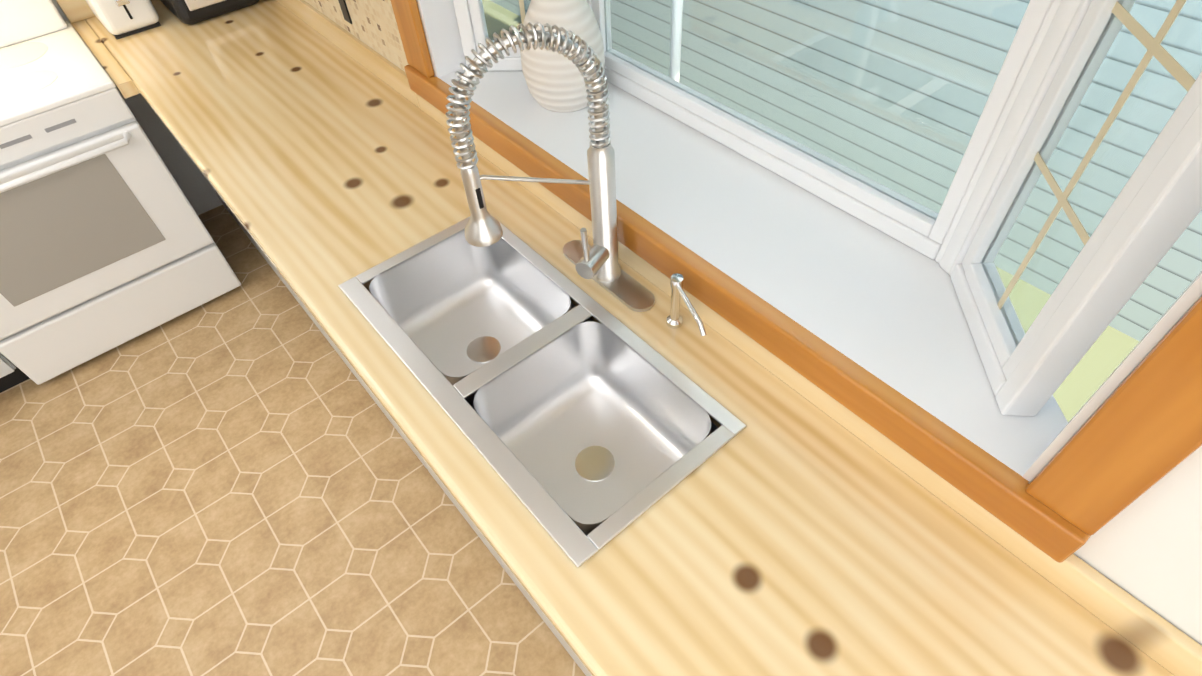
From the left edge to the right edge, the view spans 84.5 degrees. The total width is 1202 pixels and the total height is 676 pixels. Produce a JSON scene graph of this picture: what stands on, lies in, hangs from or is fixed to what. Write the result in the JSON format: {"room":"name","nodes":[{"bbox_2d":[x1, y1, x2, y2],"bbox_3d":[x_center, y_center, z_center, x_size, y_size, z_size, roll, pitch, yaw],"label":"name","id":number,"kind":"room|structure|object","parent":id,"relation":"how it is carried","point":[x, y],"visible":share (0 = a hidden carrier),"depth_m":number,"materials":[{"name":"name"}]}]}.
{"room":"kitchen","nodes":[
{"label":"kitchen","id":0,"kind":"room"},
{"bbox_2d":[51,0,222,214],"bbox_3d":[-2.540,-1.031,1.923,3.020,2.440,0.125,-34,56,-23],"label":"wall","id":1,"kind":"structure","parent":0,"point":[196,187],"depth_m":2.89,"materials":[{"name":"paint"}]},
{"bbox_2d":[0,205,585,675],"bbox_3d":[-2.748,1.238,1.625,5.900,0.050,8.000,-34,56,-23],"label":"floor","id":2,"kind":"structure","parent":0,"point":[238,481],"depth_m":2.06,"materials":[{"name":"tile"}]},
{"bbox_2d":[0,353,29,392],"bbox_3d":[-2.485,-0.183,2.150,0.467,0.985,0.654,-34,56,-23],"label":"base cabinet","id":3,"kind":"object","parent":2,"relation":"on","point":[11,374],"visible":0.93,"depth_m":2.44,"materials":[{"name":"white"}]},
{"bbox_2d":[0,0,240,384],"bbox_3d":[-1.986,-0.551,2.300,0.775,1.168,0.686,-34,56,-23],"label":"stove","id":4,"kind":"object","parent":2,"relation":"on","point":[107,242],"visible":1,"depth_m":2.25,"materials":[{"name":"white metal"}]},
{"bbox_2d":[211,185,262,255],"bbox_3d":[-1.526,-0.672,2.602,0.026,0.852,0.523,-34,56,-23],"label":"base cabinet","id":5,"kind":"object","parent":2,"relation":"on","point":[228,209],"depth_m":2.96,"materials":[{"name":"white"}]},
{"bbox_2d":[243,227,338,354],"bbox_3d":[-1.135,-0.335,2.288,0.026,0.852,0.686,-34,56,-23],"label":"base cabinet","id":6,"kind":"object","parent":2,"relation":"on","point":[279,275],"depth_m":2.63,"materials":[{"name":"white wood"}]},
{"bbox_2d":[319,324,402,437],"bbox_3d":[-0.743,0.004,1.973,0.026,0.852,0.525,-34,56,-23],"label":"base cabinet","id":7,"kind":"object","parent":2,"relation":"on","point":[333,345],"depth_m":2.32,"materials":[{"name":"white wood"}]},
{"bbox_2d":[387,412,510,577],"bbox_3d":[-0.420,0.283,1.714,0.026,0.852,0.596,-34,56,-23],"label":"base cabinet","id":8,"kind":"object","parent":2,"relation":"on","point":[474,527],"depth_m":2.01,"materials":[{"name":"white wood"}]},
{"bbox_2d":[56,0,1201,675],"bbox_3d":[-0.012,0.123,1.176,0.643,0.130,5.201,-34,56,-23],"label":"countertop","id":9,"kind":"structure","parent":8,"relation":"on","point":[798,524],"depth_m":1.10,"materials":[{"name":"beige wood"}]},
{"bbox_2d":[86,0,160,38],"bbox_3d":[-1.699,-1.196,2.314,0.170,0.186,0.262,-34,56,-23],"label":"toaster","id":10,"kind":"object","parent":9,"relation":"on","point":[119,19],"visible":1,"depth_m":2.27,"materials":[{"name":"white plastic"}]},
{"bbox_2d":[160,0,258,23],"bbox_3d":[-1.440,-1.361,2.299,0.290,0.400,0.348,-34,56,-23],"label":"air fryer","id":11,"kind":"object","parent":9,"relation":"on","point":[190,11],"visible":1,"depth_m":2.33,"materials":[{"name":"black plastic"}]},
{"bbox_2d":[338,214,745,566],"bbox_3d":[-0.153,0.080,1.362,0.380,0.188,0.825,-34,56,-23],"label":"double-bowl sink","id":12,"kind":"object","parent":9,"relation":"in","point":[587,440],"visible":0.9,"depth_m":1.35,"materials":[{"name":"silver metal"}]},
{"bbox_2d":[445,22,654,311],"bbox_3d":[-0.087,-0.257,1.165,0.290,0.557,0.270,-34,56,-23],"label":"spring faucet","id":13,"kind":"object","parent":9,"relation":"on","point":[597,262],"visible":1,"depth_m":1.15,"materials":[{"name":"silver metal"}]},
{"bbox_2d":[666,273,706,335],"bbox_3d":[0.164,-0.035,1.242,0.066,0.127,0.134,-34,56,-23],"label":"soap dispenser","id":14,"kind":"object","parent":9,"relation":"on","point":[674,320],"visible":1,"depth_m":1.24,"materials":[{"name":"silver metal"}]},
{"bbox_2d":[499,556,590,675],"bbox_3d":[-0.114,0.547,1.468,0.026,0.852,0.348,-34,56,-23],"label":"base cabinet","id":15,"kind":"object","parent":2,"relation":"on","point":[566,646],"depth_m":1.76,"materials":[{"name":"white wood"}]},
{"bbox_2d":[416,0,1201,645],"bbox_3d":[0.242,-0.307,1.135,0.150,2.440,5.350,-34,56,-23],"label":"wall","id":16,"kind":"structure","parent":0,"point":[1144,548],"depth_m":0.82,"materials":[{"name":"white paint"}]},
{"bbox_2d":[304,0,408,71],"bbox_3d":[-0.996,-1.333,1.985,0.010,0.629,1.440,-34,56,-23],"label":"tile backsplash","id":17,"kind":"structure","parent":16,"relation":"attached to","point":[373,26],"depth_m":1.86,"materials":[{"name":"tile"}]},
{"bbox_2d":[338,0,351,23],"bbox_3d":[-0.768,-0.994,1.964,0.006,0.110,0.045,-34,56,-23],"label":"electrical outlet","id":18,"kind":"object","parent":17,"relation":"attached to","point":[344,9],"visible":0.98,"depth_m":1.98,"materials":[{"name":"black plastic"}]},
{"bbox_2d":[390,0,1201,562],"bbox_3d":[0.175,-0.670,1.022,0.400,1.160,1.805,-34,56,-23],"label":"bay window","id":19,"kind":"structure","parent":16,"relation":"in","point":[888,312],"depth_m":1.07,"materials":[{"name":"white paint"}]},
{"bbox_2d":[520,0,604,111],"bbox_3d":[-0.093,-0.697,1.540,0.200,0.294,0.200,-34,56,-23],"label":"ribbed vase","id":20,"kind":"object","parent":19,"relation":"on","point":[555,82],"visible":0.77,"depth_m":1.50,"materials":[{"name":"ceramic"}]},
{"label":"outside","id":21,"kind":"structure","parent":0,"visible":0},
{"bbox_2d":[482,0,1138,421],"bbox_3d":[-0.144,-1.011,4.181,2.400,0.020,12.000,-34,56,-23],"label":"ground","id":22,"kind":"structure","parent":21,"point":[1098,364],"depth_m":3.11,"materials":[{"name":"green"}]},
{"bbox_2d":[669,0,682,81],"bbox_3d":[0.338,-1.370,2.970,0.148,2.240,0.148,-34,56,-23],"label":"post","id":23,"kind":"object","parent":22,"relation":"on","point":[674,57],"depth_m":2.97,"materials":[{"name":"white"}]},
{"bbox_2d":[490,0,1201,341],"bbox_3d":[0.638,-2.976,3.041,0.100,4.200,12.000,-34,56,-23],"label":"siding","id":24,"kind":"object","parent":22,"relation":"on","point":[1171,277],"depth_m":3.33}
]}

